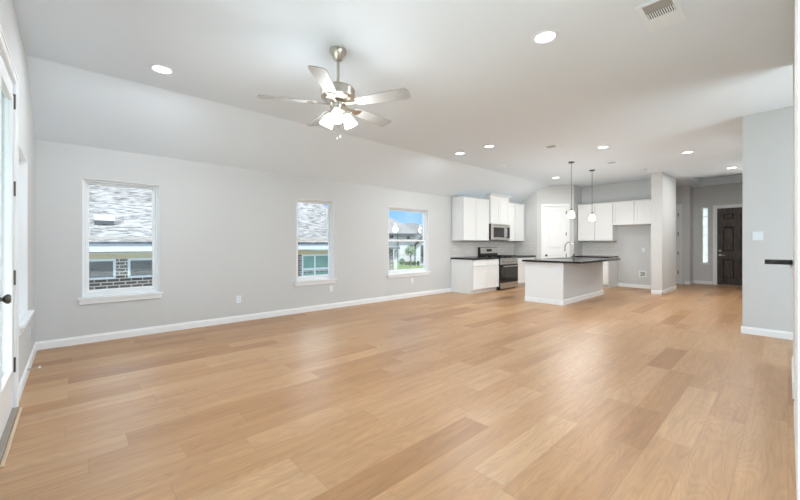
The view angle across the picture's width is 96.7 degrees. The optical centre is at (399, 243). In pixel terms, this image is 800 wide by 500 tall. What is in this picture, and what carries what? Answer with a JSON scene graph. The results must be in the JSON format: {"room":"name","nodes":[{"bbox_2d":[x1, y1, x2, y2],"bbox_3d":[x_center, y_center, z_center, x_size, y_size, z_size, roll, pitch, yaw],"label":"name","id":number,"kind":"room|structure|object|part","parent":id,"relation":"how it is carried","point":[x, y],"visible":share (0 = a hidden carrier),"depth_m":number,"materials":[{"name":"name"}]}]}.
{"room":"living room","nodes":[
{"label":"living room","id":0,"kind":"room"},
{"bbox_2d":[0,0,34,407],"bbox_3d":[-1.438,-0.425,0.933,0.160,3.450,9.120,0,0,-42],"label":"wall","id":1,"kind":"structure","parent":0,"point":[8,19],"depth_m":3.54,"materials":[{"name":"white paint"}]},
{"bbox_2d":[0,25,22,467],"bbox_3d":[-2.701,-0.009,2.388,0.184,2.618,1.126,0,0,-42],"label":"door","id":2,"kind":"structure","parent":1,"relation":"in","point":[9,416],"depth_m":2.60,"materials":[{"name":"white paint"}]},
{"bbox_3d":[-2.687,-0.065,2.377,0.006,2.008,0.573,0,0,-43],"label":"pane","id":3,"kind":"part","parent":2,"relation":"part of","materials":[{"name":"clear glass"}]},
{"bbox_3d":[-2.425,0.338,2.173,0.068,0.068,0.068,0,0,-43],"label":"knob","id":4,"kind":"part","parent":2,"relation":"part of","materials":[{"name":"brown metal"}]},
{"bbox_3d":[-2.663,-0.065,2.399,0.022,2.070,0.635,0,0,-43],"label":"lite frame","id":5,"kind":"part","parent":2,"relation":"part of","materials":[{"name":"white paint"}]},
{"bbox_2d":[19,146,33,335],"bbox_3d":[-3.538,-0.041,3.265,0.195,1.618,0.966,0,0,-42],"label":"window","id":6,"kind":"structure","parent":1,"relation":"in","point":[23,323],"depth_m":3.59,"materials":[{"name":"white plastic"}]},
{"bbox_3d":[-3.512,0.691,3.290,0.123,0.034,0.966,0,0,-43],"label":"sill","id":7,"kind":"part","parent":6,"relation":"part of","materials":[{"name":"white paint"}]},
{"bbox_2d":[19,342,36,400],"bbox_3d":[-3.753,1.249,3.590,0.016,0.102,2.075,0,0,-42],"label":"baseboard","id":8,"kind":"structure","parent":1,"relation":"attached to","point":[25,374],"depth_m":3.45,"materials":[{"name":"white paint"}]},
{"bbox_2d":[35,139,496,341],"bbox_3d":[-0.352,0.010,8.222,11.610,2.580,0.160,0,0,-42],"label":"wall","id":9,"kind":"structure","parent":0,"point":[226,233],"depth_m":5.72,"materials":[{"name":"white paint"}]},
{"bbox_2d":[77,178,162,304],"bbox_3d":[-3.871,-0.038,4.960,0.932,1.652,0.195,0,0,-42],"label":"window","id":10,"kind":"structure","parent":9,"relation":"in","point":[143,292],"depth_m":4.92,"materials":[{"name":"white plastic"}]},
{"bbox_3d":[-3.847,0.711,4.934,0.932,0.034,0.123,0,0,-43],"label":"sill","id":11,"kind":"part","parent":10,"relation":"part of","materials":[{"name":"white paint"}]},
{"bbox_3d":[-3.924,-0.446,5.018,0.772,0.768,0.030,0,0,-43],"label":"sash","id":12,"kind":"part","parent":10,"relation":"part of","materials":[{"name":"glass"}]},
{"bbox_3d":[-3.901,0.279,4.993,0.772,0.772,0.030,0,0,-43],"label":"sash","id":13,"kind":"part","parent":10,"relation":"part of","materials":[{"name":"white plastic"}]},
{"bbox_2d":[236,295,240,302],"bbox_3d":[-2.702,0.925,5.953,0.075,0.120,0.010,0,0,-42],"label":"wall outlet","id":14,"kind":"object","parent":9,"relation":"attached to","point":[238,298],"visible":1,"depth_m":5.95,"materials":[{"name":"white plastic"}]},
{"bbox_2d":[36,288,450,349],"bbox_3d":[-1.533,1.249,7.021,7.925,0.102,0.016,0,0,-42],"label":"baseboard","id":15,"kind":"structure","parent":9,"relation":"attached to","point":[55,343],"depth_m":5.61,"materials":[{"name":"white paint"}]},
{"bbox_2d":[294,198,336,285],"bbox_3d":[-1.674,-0.038,6.974,0.905,1.652,0.195,0,0,-42],"label":"window","id":16,"kind":"structure","parent":9,"relation":"in","point":[325,278],"depth_m":7.12,"materials":[{"name":"white plastic"}]},
{"bbox_3d":[-1.727,-0.446,7.032,0.745,0.768,0.030,0,0,-43],"label":"sash","id":17,"kind":"part","parent":16,"relation":"part of","materials":[{"name":"glass"}]},
{"bbox_3d":[-1.704,0.279,7.007,0.745,0.772,0.030,0,0,-43],"label":"sash","id":18,"kind":"part","parent":16,"relation":"part of","materials":[{"name":"glass"}]},
{"bbox_3d":[-1.649,0.711,6.947,0.905,0.034,0.123,0,0,-43],"label":"sill","id":19,"kind":"part","parent":16,"relation":"part of","materials":[{"name":"white paint"}]},
{"bbox_2d":[387,207,430,277],"bbox_3d":[0.198,-0.038,8.689,1.438,1.652,0.195,0,0,-42],"label":"window","id":20,"kind":"structure","parent":9,"relation":"in","point":[417,271],"depth_m":8.94,"materials":[{"name":"white plastic"}]},
{"bbox_3d":[0.145,-0.446,8.747,1.278,0.768,0.030,0,0,-43],"label":"sash","id":21,"kind":"part","parent":20,"relation":"part of","materials":[{"name":"glass"}]},
{"bbox_3d":[0.168,0.279,8.722,1.278,0.772,0.030,0,0,-43],"label":"sash","id":22,"kind":"part","parent":20,"relation":"part of","materials":[{"name":"glass"}]},
{"bbox_3d":[0.222,0.711,8.662,1.438,0.034,0.123,0,0,-43],"label":"sill","id":23,"kind":"part","parent":20,"relation":"part of","materials":[{"name":"white paint"}]},
{"bbox_2d":[452,196,488,240],"bbox_3d":[2.002,-0.684,9.978,1.218,1.178,0.403,0,0,-42],"label":"upper cabinet","id":24,"kind":"object","parent":9,"relation":"attached to","point":[470,215],"visible":1,"depth_m":9.68,"materials":[{"name":"white paint"}]},
{"bbox_3d":[1.898,-0.672,9.647,0.586,1.142,0.020,0,0,-43],"label":"door","id":25,"kind":"part","parent":24,"relation":"part of","materials":[{"name":"white paint"}]},
{"bbox_3d":[2.002,-1.260,9.978,1.218,0.026,0.403,0,0,-43],"label":"crown moulding","id":26,"kind":"part","parent":24,"relation":"part of","materials":[{"name":"white paint"}]},
{"bbox_3d":[2.341,-0.672,10.052,0.586,1.142,0.020,0,0,-43],"label":"door","id":27,"kind":"part","parent":24,"relation":"part of","materials":[{"name":"white paint"}]},
{"bbox_2d":[451,241,513,256],"bbox_3d":[2.611,0.137,10.823,3.313,0.462,0.008,0,0,-42],"label":"tile backsplash","id":28,"kind":"structure","parent":9,"relation":"attached to","point":[458,248],"depth_m":10.46,"materials":[{"name":"tile"}]},
{"bbox_2d":[481,193,510,224],"bbox_3d":[2.850,-1.022,10.702,1.055,0.867,0.480,0,0,-42],"label":"upper cabinet","id":29,"kind":"object","parent":9,"relation":"attached to","point":[498,204],"visible":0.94,"depth_m":10.53,"materials":[{"name":"white paint"}]},
{"bbox_3d":[2.784,-0.991,10.404,0.486,0.794,0.020,0,0,-43],"label":"door","id":30,"kind":"part","parent":29,"relation":"part of","materials":[{"name":"white paint"}]},
{"bbox_3d":[2.850,-1.423,10.702,1.055,0.063,0.480,0,0,-43],"label":"crown moulding","id":31,"kind":"part","parent":29,"relation":"part of","materials":[{"name":"white paint"}]},
{"bbox_2d":[489,224,509,239],"bbox_3d":[2.862,-0.354,10.688,0.985,0.459,0.518,0,0,-42],"label":"microwave","id":32,"kind":"object","parent":29,"relation":"attached to","point":[496,231],"visible":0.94,"depth_m":10.48,"materials":[{"name":"silver metal"}]},
{"bbox_3d":[3.280,-0.335,10.794,0.185,0.319,0.004,0,0,-42],"label":"control panel","id":33,"kind":"part","parent":32,"relation":"part of","materials":[{"name":"black glass"}]},
{"bbox_3d":[3.152,-0.991,10.742,0.486,0.794,0.020,0,0,-43],"label":"door","id":34,"kind":"part","parent":29,"relation":"part of","materials":[{"name":"white paint"}]},
{"bbox_2d":[497,202,524,240],"bbox_3d":[3.578,-0.694,11.422,1.003,1.198,0.403,0,0,-42],"label":"upper cabinet","id":35,"kind":"object","parent":9,"relation":"attached to","point":[516,210],"visible":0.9,"depth_m":11.28,"materials":[{"name":"white paint"}]},
{"bbox_3d":[3.491,-0.682,11.106,0.416,1.162,0.020,0,0,-43],"label":"door","id":36,"kind":"part","parent":35,"relation":"part of","materials":[{"name":"white paint"}]},
{"bbox_3d":[3.854,-0.682,11.439,0.541,1.162,0.020,0,0,-43],"label":"door","id":37,"kind":"part","parent":35,"relation":"part of","materials":[{"name":"white paint"}]},
{"bbox_2d":[0,283,796,499],"bbox_3d":[4.262,1.360,6.265,15.770,0.120,9.280,0,0,-42],"label":"floor","id":38,"kind":"structure","parent":0,"point":[622,393],"depth_m":2.92,"materials":[{"name":"brown wood"}]},
{"bbox_2d":[451,259,498,293],"bbox_3d":[2.089,0.856,9.839,1.215,0.888,0.725,0,0,-42],"label":"base cabinet","id":39,"kind":"object","parent":38,"relation":"on","point":[467,276],"visible":1,"depth_m":9.49,"materials":[{"name":"white paint"}]},
{"bbox_2d":[451,257,499,259],"bbox_3d":[2.087,0.390,9.820,1.235,0.040,0.760,0,0,-42],"label":"countertop","id":40,"kind":"structure","parent":39,"relation":"on","point":[462,258],"depth_m":9.63,"materials":[{"name":"black stone"}]},
{"bbox_3d":[2.103,0.502,9.374,0.594,0.152,0.020,0,0,-43],"label":"drawer","id":41,"kind":"part","parent":39,"relation":"part of","materials":[{"name":"white paint"}]},
{"bbox_3d":[2.103,0.897,9.374,0.594,0.595,0.020,0,0,-43],"label":"door","id":42,"kind":"part","parent":39,"relation":"part of","materials":[{"name":"white paint"}]},
{"bbox_3d":[2.551,0.502,9.784,0.594,0.152,0.020,0,0,-43],"label":"drawer","id":43,"kind":"part","parent":39,"relation":"part of","materials":[{"name":"white paint"}]},
{"bbox_3d":[2.551,0.897,9.784,0.594,0.595,0.020,0,0,-43],"label":"door","id":44,"kind":"part","parent":39,"relation":"part of","materials":[{"name":"white paint"}]},
{"bbox_2d":[478,247,518,289],"bbox_3d":[2.933,0.698,10.514,0.920,1.205,0.840,0,0,-42],"label":"gas range","id":45,"kind":"object","parent":38,"relation":"on","point":[508,266],"visible":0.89,"depth_m":10.32,"materials":[{"name":"silver metal"}]},
{"bbox_3d":[3.160,0.839,10.267,0.912,0.507,0.030,0,0,-43],"label":"oven door","id":46,"kind":"part","parent":45,"relation":"part of","materials":[{"name":"black glass"}]},
{"bbox_3d":[3.159,1.180,10.268,0.912,0.160,0.026,0,0,-43],"label":"drawer","id":47,"kind":"part","parent":45,"relation":"part of","materials":[{"name":"silver metal"}]},
{"bbox_3d":[3.160,0.487,10.267,0.916,0.175,0.030,0,0,-43],"label":"control panel","id":48,"kind":"part","parent":45,"relation":"part of","materials":[{"name":"silver metal"}]},
{"bbox_2d":[517,257,534,286],"bbox_3d":[3.658,0.856,11.277,1.155,0.888,0.725,0,0,-42],"label":"base cabinet","id":49,"kind":"object","parent":38,"relation":"on","point":[521,268],"visible":0.27,"depth_m":10.86,"materials":[{"name":"white paint"}]},
{"bbox_3d":[3.683,0.897,10.822,0.564,0.595,0.020,0,0,-43],"label":"door","id":50,"kind":"part","parent":49,"relation":"part of","materials":[{"name":"white paint"}]},
{"bbox_3d":[3.683,0.502,10.822,0.564,0.152,0.020,0,0,-43],"label":"drawer","id":51,"kind":"part","parent":49,"relation":"part of","materials":[{"name":"white paint"}]},
{"bbox_2d":[514,255,535,257],"bbox_3d":[3.668,0.390,11.269,1.151,0.040,0.760,0,0,-42],"label":"countertop","id":52,"kind":"structure","parent":49,"relation":"on","point":[517,256],"depth_m":11.18,"materials":[{"name":"black stone"}]},
{"bbox_2d":[525,262,603,305],"bbox_3d":[4.043,0.851,8.638,2.446,0.899,0.866,0,0,-42],"label":"kitchen island","id":53,"kind":"object","parent":38,"relation":"on","point":[574,283],"visible":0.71,"depth_m":7.93,"materials":[{"name":"white paint"}]},
{"bbox_3d":[3.162,0.851,7.833,0.034,0.899,0.862,0,0,-43],"label":"panel","id":54,"kind":"part","parent":53,"relation":"part of","materials":[{"name":"white paint"}]},
{"bbox_3d":[4.043,1.241,8.638,2.446,0.118,0.866,0,0,-43],"label":"island baseboard","id":55,"kind":"part","parent":53,"relation":"part of","materials":[{"name":"white paint"}]},
{"bbox_2d":[522,257,620,263],"bbox_3d":[4.155,0.380,8.514,2.530,0.040,1.280,0,0,-42],"label":"island countertop","id":56,"kind":"structure","parent":53,"relation":"on","point":[578,260],"depth_m":8.03,"materials":[{"name":"black stone"}]},
{"bbox_2d":[564,242,575,258],"bbox_3d":[4.120,0.153,8.612,0.135,0.413,0.256,0,0,-42],"label":"kitchen faucet","id":57,"kind":"object","parent":56,"relation":"on","point":[567,242],"visible":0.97,"depth_m":8.53,"materials":[{"name":"grey metal"}]},
{"bbox_2d":[603,260,616,287],"bbox_3d":[6.025,0.856,11.014,0.825,0.888,1.020,0,0,-42],"label":"base cabinet","id":58,"kind":"object","parent":38,"relation":"on","point":[609,267],"visible":0.24,"depth_m":10.49,"materials":[{"name":"white paint"}]},
{"bbox_2d":[572,255,617,257],"bbox_3d":[6.022,0.390,10.994,0.855,0.040,1.055,0,0,-42],"label":"countertop","id":59,"kind":"structure","parent":58,"relation":"on","point":[587,256],"depth_m":10.64,"materials":[{"name":"black stone"}]},
{"bbox_3d":[5.900,0.897,10.554,0.020,0.595,0.496,0,0,-43],"label":"door","id":60,"kind":"part","parent":58,"relation":"part of","materials":[{"name":"white paint"}]},
{"bbox_2d":[12,0,794,202],"bbox_3d":[4.262,-1.775,6.265,15.770,0.990,9.280,0,0,-42],"label":"ceiling","id":61,"kind":"structure","parent":0,"point":[473,72],"depth_m":4.05,"materials":[{"name":"white paint"}]},
{"bbox_2d":[149,64,173,73],"bbox_3d":[-2.545,-1.864,3.799,0.224,0.012,0.224,0,0,-42],"label":"recessed light","id":62,"kind":"object","parent":61,"relation":"in","point":[159,68],"visible":1,"depth_m":3.79,"materials":[{"name":"white plastic"}]},
{"bbox_2d":[257,46,410,139],"bbox_3d":[-0.593,-1.432,3.466,1.394,0.874,1.398,0,0,-42],"label":"ceiling fan","id":63,"kind":"object","parent":61,"relation":"hanging from","point":[338,95],"visible":1,"depth_m":3.33,"materials":[{"name":"silver metal"}]},
{"bbox_3d":[-1.046,-1.345,3.307,0.530,0.039,0.150,0,0,-15],"label":"blade","id":64,"kind":"part","parent":63,"relation":"part of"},
{"bbox_3d":[-0.850,-1.345,3.817,0.150,0.039,0.530,0,0,-33],"label":"blade","id":65,"kind":"part","parent":63,"relation":"part of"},
{"bbox_3d":[-0.622,-1.345,2.963,0.150,0.039,0.530,0,0,3],"label":"blade","id":66,"kind":"part","parent":63,"relation":"part of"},
{"bbox_3d":[-0.720,-1.200,3.481,0.133,0.154,0.141,0,0,-43],"label":"lamp shade","id":67,"kind":"part","parent":63,"relation":"part of","materials":[{"name":"white"}]},
{"bbox_3d":[-0.589,-1.200,3.289,0.133,0.154,0.137,0,0,-43],"label":"lamp shade","id":68,"kind":"part","parent":63,"relation":"part of","materials":[{"name":"white"}]},
{"bbox_3d":[-0.488,-1.200,3.500,0.142,0.154,0.135,0,0,-43],"label":"lamp shade","id":69,"kind":"part","parent":63,"relation":"part of","materials":[{"name":"white"}]},
{"bbox_3d":[-0.304,-1.345,3.788,0.150,0.039,0.530,0,0,39],"label":"blade","id":70,"kind":"part","parent":63,"relation":"part of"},
{"bbox_3d":[-0.163,-1.345,3.260,0.530,0.039,0.150,0,0,21],"label":"blade","id":71,"kind":"part","parent":63,"relation":"part of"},
{"bbox_2d":[483,144,494,147],"bbox_3d":[1.701,-1.864,6.788,0.224,0.012,0.224,0,0,-42],"label":"recessed light","id":72,"kind":"object","parent":61,"relation":"in","point":[489,145],"visible":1,"depth_m":6.79,"materials":[{"name":"white"}]},
{"bbox_2d":[532,29,558,43],"bbox_3d":[1.308,-1.864,3.206,0.224,0.012,0.224,0,0,-42],"label":"recessed light","id":73,"kind":"object","parent":61,"relation":"in","point":[548,35],"visible":1,"depth_m":3.20,"materials":[{"name":"white"}]},
{"bbox_2d":[543,144,562,149],"bbox_3d":[2.954,-1.864,6.857,0.360,0.010,0.220,0,0,-42],"label":"ceiling vent","id":74,"kind":"object","parent":61,"relation":"in","point":[554,146],"visible":1,"depth_m":6.85,"materials":[{"name":"white plastic"}]},
{"bbox_2d":[568,161,574,217],"bbox_3d":[3.910,-1.234,8.107,0.140,1.272,0.140,0,0,-42],"label":"pendant light","id":75,"kind":"object","parent":61,"relation":"hanging from","point":[571,214],"visible":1,"depth_m":8.10,"materials":[{"name":"white glass"}]},
{"bbox_3d":[3.910,-1.325,8.107,0.011,1.050,0.011,0,0,-20],"label":"stem","id":76,"kind":"part","parent":75,"relation":"part of","materials":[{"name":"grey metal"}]},
{"bbox_3d":[3.910,-0.675,8.107,0.140,0.155,0.140,0,0,-43],"label":"lamp shade","id":77,"kind":"part","parent":75,"relation":"part of","materials":[{"name":"white"}]},
{"bbox_2d":[589,169,594,220],"bbox_3d":[4.855,-1.234,8.986,0.140,1.272,0.140,0,0,-42],"label":"pendant light","id":78,"kind":"object","parent":61,"relation":"hanging from","point":[592,216],"visible":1,"depth_m":8.94,"materials":[{"name":"white glass"}]},
{"bbox_3d":[4.855,-0.675,8.986,0.140,0.155,0.140,0,0,-43],"label":"lamp shade","id":79,"kind":"part","parent":78,"relation":"part of","materials":[{"name":"white"}]},
{"bbox_2d":[597,145,609,148],"bbox_3d":[3.916,-1.864,6.857,0.224,0.012,0.224,0,0,-42],"label":"recessed light","id":80,"kind":"object","parent":61,"relation":"in","point":[605,146],"visible":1,"depth_m":6.86,"materials":[{"name":"white"}]},
{"bbox_2d":[606,161,620,164],"bbox_3d":[4.917,-1.864,8.208,0.360,0.010,0.220,0,0,-42],"label":"ceiling vent","id":81,"kind":"object","parent":61,"relation":"in","point":[612,162],"visible":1,"depth_m":8.21,"materials":[{"name":"white plastic"}]},
{"bbox_2d":[635,0,686,31],"bbox_3d":[2.114,-1.864,2.873,0.470,0.010,0.250,0,0,-42],"label":"ceiling vent","id":82,"kind":"object","parent":61,"relation":"in","point":[656,14],"visible":1,"depth_m":2.87,"materials":[{"name":"white plastic"}]},
{"bbox_2d":[514,191,536,258],"bbox_3d":[4.149,-0.285,11.695,0.120,3.170,0.800,0,0,-42],"label":"wall","id":83,"kind":"structure","parent":0,"point":[530,207],"depth_m":11.52,"materials":[{"name":"white paint"}]},
{"bbox_2d":[515,241,534,254],"bbox_3d":[4.092,0.137,11.664,0.006,0.462,0.730,0,0,-42],"label":"tile backsplash","id":84,"kind":"structure","parent":83,"relation":"attached to","point":[521,247],"depth_m":11.65,"materials":[{"name":"tile"}]},
{"bbox_2d":[537,185,573,258],"bbox_3d":[4.935,-0.285,11.349,1.114,3.170,0.120,0,0,7],"label":"wall","id":85,"kind":"structure","parent":0,"point":[552,194],"depth_m":11.29,"materials":[{"name":"white paint"}]},
{"bbox_2d":[541,204,569,258],"bbox_3d":[4.929,0.013,11.318,0.860,2.575,0.173,0,0,7],"label":"door","id":86,"kind":"structure","parent":85,"relation":"in","point":[555,222],"depth_m":11.30,"materials":[{"name":"white paint"}]},
{"bbox_2d":[574,185,581,255],"bbox_3d":[5.734,-0.285,11.534,0.800,3.170,0.120,0,0,-42],"label":"wall","id":87,"kind":"structure","parent":0,"point":[577,189],"depth_m":11.37,"materials":[{"name":"white paint"}]},
{"bbox_2d":[582,179,650,284],"bbox_3d":[6.748,-0.285,10.931,0.120,3.170,2.140,0,0,-42],"label":"wall","id":88,"kind":"structure","parent":0,"point":[631,239],"depth_m":10.68,"materials":[{"name":"white paint"}]},
{"bbox_2d":[577,202,616,240],"bbox_3d":[6.171,-0.679,11.144,0.433,1.158,1.023,0,0,-42],"label":"upper cabinet","id":89,"kind":"object","parent":88,"relation":"attached to","point":[602,228],"visible":0.98,"depth_m":10.96,"materials":[{"name":"white paint"}]},
{"bbox_3d":[5.862,-0.667,11.202,0.020,1.122,0.488,0,0,-43],"label":"door","id":90,"kind":"part","parent":89,"relation":"part of","materials":[{"name":"white paint"}]},
{"bbox_3d":[6.171,-1.245,11.144,0.433,0.026,1.023,0,0,-43],"label":"crown moulding","id":91,"kind":"part","parent":89,"relation":"part of","materials":[{"name":"white paint"}]},
{"bbox_3d":[6.202,-0.667,10.832,0.020,1.122,0.488,0,0,-43],"label":"door","id":92,"kind":"part","parent":89,"relation":"part of","materials":[{"name":"white paint"}]},
{"bbox_2d":[582,241,616,255],"bbox_3d":[6.327,0.135,11.298,0.004,0.466,1.020,0,0,-42],"label":"tile backsplash","id":93,"kind":"structure","parent":88,"relation":"attached to","point":[597,248],"depth_m":11.29,"materials":[{"name":"tile"}]},
{"bbox_2d":[612,199,650,225],"bbox_3d":[6.881,-0.909,10.354,0.453,0.698,1.118,0,0,-42],"label":"upper cabinet","id":94,"kind":"object","parent":88,"relation":"attached to","point":[632,212],"visible":0.71,"depth_m":10.24,"materials":[{"name":"white paint"}]},
{"bbox_3d":[6.549,-0.897,10.423,0.020,0.662,0.536,0,0,-43],"label":"door","id":95,"kind":"part","parent":94,"relation":"part of","materials":[{"name":"white paint"}]},
{"bbox_3d":[6.881,-1.245,10.354,0.453,0.026,1.118,0,0,-43],"label":"crown moulding","id":96,"kind":"part","parent":94,"relation":"part of","materials":[{"name":"white paint"}]},
{"bbox_3d":[6.921,-0.897,10.017,0.020,0.662,0.536,0,0,-43],"label":"door","id":97,"kind":"part","parent":94,"relation":"part of","materials":[{"name":"white paint"}]},
{"bbox_2d":[617,283,650,288],"bbox_3d":[7.048,1.249,10.503,0.016,0.102,1.105,0,0,-42],"label":"baseboard","id":98,"kind":"structure","parent":88,"relation":"attached to","point":[618,284],"depth_m":10.57,"materials":[{"name":"white paint"}]},
{"bbox_2d":[639,271,645,276],"bbox_3d":[7.103,0.880,10.422,0.043,0.180,0.190,0,0,-42],"label":"box","id":99,"kind":"object","parent":88,"relation":"attached to","point":[641,273],"visible":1,"depth_m":10.43,"materials":[{"name":"white plastic"}]},
{"bbox_2d":[651,171,675,289],"bbox_3d":[7.287,-0.285,9.810,1.680,3.170,0.240,0,0,-42],"label":"wall column","id":100,"kind":"structure","parent":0,"point":[663,186],"depth_m":9.32,"materials":[{"name":"white paint"}]},
{"bbox_2d":[651,290,662,294],"bbox_3d":[6.667,1.249,9.231,0.016,0.102,0.256,0,0,-42],"label":"baseboard","id":101,"kind":"structure","parent":100,"relation":"attached to","point":[652,291],"depth_m":9.23,"materials":[{"name":"white paint"}]},
{"bbox_2d":[662,286,676,294],"bbox_3d":[7.367,1.249,9.710,1.696,0.102,0.016,0,0,-42],"label":"baseboard","id":102,"kind":"structure","parent":100,"relation":"attached to","point":[673,287],"depth_m":9.65,"materials":[{"name":"white paint"}]},
{"bbox_2d":[676,185,689,283],"bbox_3d":[8.701,-0.285,12.056,0.120,3.170,1.780,0,0,-42],"label":"wall","id":103,"kind":"structure","parent":0,"point":[682,192],"depth_m":11.44,"materials":[{"name":"white paint"}]},
{"bbox_2d":[676,204,681,283],"bbox_3d":[8.786,0.007,11.916,0.173,2.585,1.070,0,0,-42],"label":"door","id":104,"kind":"structure","parent":103,"relation":"in","point":[679,206],"depth_m":11.54,"materials":[{"name":"white paint"}]},
{"bbox_2d":[690,186,692,280],"bbox_3d":[9.483,-0.285,11.646,0.480,3.170,0.120,0,0,-42],"label":"wall","id":105,"kind":"structure","parent":0,"point":[691,187],"depth_m":11.56,"materials":[{"name":"white paint"}]},
{"bbox_2d":[693,183,741,284],"bbox_3d":[10.334,-0.425,11.192,0.160,3.450,1.940,0,0,-42],"label":"wall","id":106,"kind":"structure","parent":0,"point":[706,196],"depth_m":11.50,"materials":[{"name":"white paint"}]},
{"bbox_2d":[693,280,711,283],"bbox_3d":[9.857,1.249,11.582,0.016,0.102,0.480,0,0,-42],"label":"baseboard","id":107,"kind":"structure","parent":106,"relation":"attached to","point":[695,281],"depth_m":11.58,"materials":[{"name":"white paint"}]},
{"bbox_2d":[700,207,709,264],"bbox_3d":[9.934,-0.270,11.568,0.160,1.859,0.245,0,0,-42],"label":"window","id":108,"kind":"structure","parent":106,"relation":"in","point":[704,209],"depth_m":11.60,"materials":[{"name":"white glass"}]},
{"bbox_3d":[9.968,-0.285,11.599,0.070,1.828,0.163,0,0,-43],"label":"frame","id":109,"kind":"part","parent":108,"relation":"part of","materials":[{"name":"white plastic"}]},
{"bbox_3d":[9.968,-0.285,11.599,0.004,1.778,0.129,0,0,-43],"label":"pane","id":110,"kind":"part","parent":108,"relation":"part of","materials":[{"name":"clear glass"}]},
{"bbox_2d":[713,204,741,285],"bbox_3d":[10.438,0.033,11.009,0.165,2.535,1.130,0,0,-42],"label":"door","id":111,"kind":"structure","parent":106,"relation":"in","point":[727,219],"depth_m":11.15,"materials":[{"name":"brown wood"}]},
{"bbox_2d":[742,106,792,331],"bbox_3d":[6.180,-0.285,4.002,0.140,3.170,3.350,0,0,-42],"label":"wall","id":112,"kind":"structure","parent":0,"point":[767,136],"depth_m":5.00,"materials":[{"name":"white paint"}]},
{"bbox_2d":[752,231,763,239],"bbox_3d":[5.100,-0.115,5.066,0.014,0.125,0.112,0,0,-42],"label":"light switch","id":113,"kind":"object","parent":112,"relation":"attached to","point":[755,235],"visible":1,"depth_m":5.06,"materials":[{"name":"white plastic"}]},
{"bbox_2d":[741,326,792,339],"bbox_3d":[5.340,1.249,4.803,0.016,0.102,1.066,0,0,-42],"label":"baseboard","id":114,"kind":"structure","parent":112,"relation":"attached to","point":[746,330],"depth_m":4.99,"materials":[{"name":"white paint"}]},
{"bbox_2d":[793,23,794,380],"bbox_3d":[2.982,-0.285,2.592,3.100,3.170,0.133,0,0,-42],"label":"wall","id":115,"kind":"structure","parent":0,"point":[794,23],"depth_m":3.00,"materials":[{"name":"white paint"}]},
{"bbox_2d":[765,259,793,272],"bbox_3d":[3.785,0.218,3.551,0.220,0.124,0.194,0,0,-42],"label":"bar ledge","id":116,"kind":"object","parent":115,"relation":"attached to","point":[790,263],"visible":1,"depth_m":3.47,"materials":[{"name":"black stone"}]},
{"bbox_2d":[792,356,794,398],"bbox_3d":[3.689,1.230,3.338,1.050,0.140,0.012,0,0,-42],"label":"baseboard","id":117,"kind":"structure","parent":115,"relation":"attached to","point":[793,381],"depth_m":3.01,"materials":[{"name":"white paint"}]},
{"bbox_2d":[794,399,794,434],"bbox_3d":[2.831,1.230,2.550,0.380,0.140,0.008,0,0,-42],"label":"baseboard","id":118,"kind":"structure","parent":115,"relation":"attached to","point":[794,399],"depth_m":2.44,"materials":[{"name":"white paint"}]},
{"bbox_2d":[795,0,799,499],"bbox_3d":[2.216,-0.150,1.985,1.150,2.900,0.007,0,0,-42],"label":"trim","id":119,"kind":"structure","parent":115,"relation":"attached to","point":[797,2],"depth_m":1.67,"materials":[{"name":"white paint"}]},
{"label":"outside","id":120,"kind":"structure","parent":0,"visible":0},
{"bbox_2d":[393,262,422,269],"bbox_3d":[-5.214,2.150,42.694,130.000,0.300,150.000,0,0,-43],"label":"lawn","id":121,"kind":"structure","parent":120,"point":[406,265],"depth_m":31.61,"materials":[{"name":"green plant"}]},
{"bbox_2d":[89,185,327,289],"bbox_3d":[-8.469,-0.576,9.797,13.350,5.151,6.512,0,0,-42],"label":"brick house","id":122,"kind":"structure","parent":121,"relation":"on","point":[113,211],"depth_m":8.38,"materials":[{"name":"brick"},{"name":"grey shingle"},{"name":"pale paint"}]},
{"bbox_3d":[-6.724,0.555,7.664,0.844,0.354,0.010,0,0,-43],"label":"pane","id":123,"kind":"part","parent":122,"relation":"part of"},
{"bbox_2d":[94,214,114,224],"bbox_3d":[-6.638,-0.553,7.985,0.350,0.227,0.302,0,0,-43],"label":"roof vent","id":124,"kind":"object","parent":122,"relation":"attached to","point":[99,219],"depth_m":7.94,"materials":[{"name":"metal"}]},
{"bbox_3d":[-5.872,0.555,8.444,0.854,0.354,0.010,0,0,-43],"label":"pane","id":125,"kind":"part","parent":122,"relation":"part of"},
{"bbox_3d":[-2.684,0.725,11.366,0.904,0.694,0.010,0,0,-43],"label":"pane","id":126,"kind":"part","parent":122,"relation":"part of","materials":[{"name":"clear glass"}]},
{"bbox_2d":[389,247,399,269],"bbox_3d":[-1.410,1.110,26.475,2.820,1.780,2.450,0,0,0],"label":"stone porch","id":127,"kind":"object","parent":121,"relation":"on","point":[390,248],"visible":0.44,"depth_m":25.50,"materials":[{"name":"white"}]},
{"bbox_3d":[-0.315,1.210,25.660,0.230,1.580,0.280,0,0,0],"label":"white post","id":128,"kind":"part","parent":127,"relation":"part of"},
{"bbox_2d":[389,218,417,261],"bbox_3d":[-1.700,-0.575,42.960,7.400,5.150,6.880,0,0,0],"label":"house","id":129,"kind":"structure","parent":121,"relation":"on","point":[398,231],"depth_m":40.00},
{"bbox_2d":[404,246,415,266],"bbox_3d":[0.918,1.044,31.015,1.006,1.955,0.918,0,0,27],"label":"young tree","id":130,"kind":"object","parent":121,"relation":"on","point":[408,252],"visible":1,"depth_m":30.96,"materials":[{"name":"green plant"}]},
{"bbox_2d":[403,223,422,238],"bbox_3d":[1.750,-0.675,56.200,7.300,5.350,6.400,0,0,0],"label":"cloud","id":131,"kind":"structure","parent":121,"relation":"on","point":[415,227],"depth_m":54.62,"materials":[{"name":"white"}]},
{"bbox_2d":[411,233,422,264],"bbox_3d":[3.300,0.025,35.700,4.300,3.950,5.000,0,0,0],"label":"house","id":132,"kind":"structure","parent":121,"relation":"on","point":[418,256],"depth_m":33.50,"materials":[{"name":"white"}]}
]}

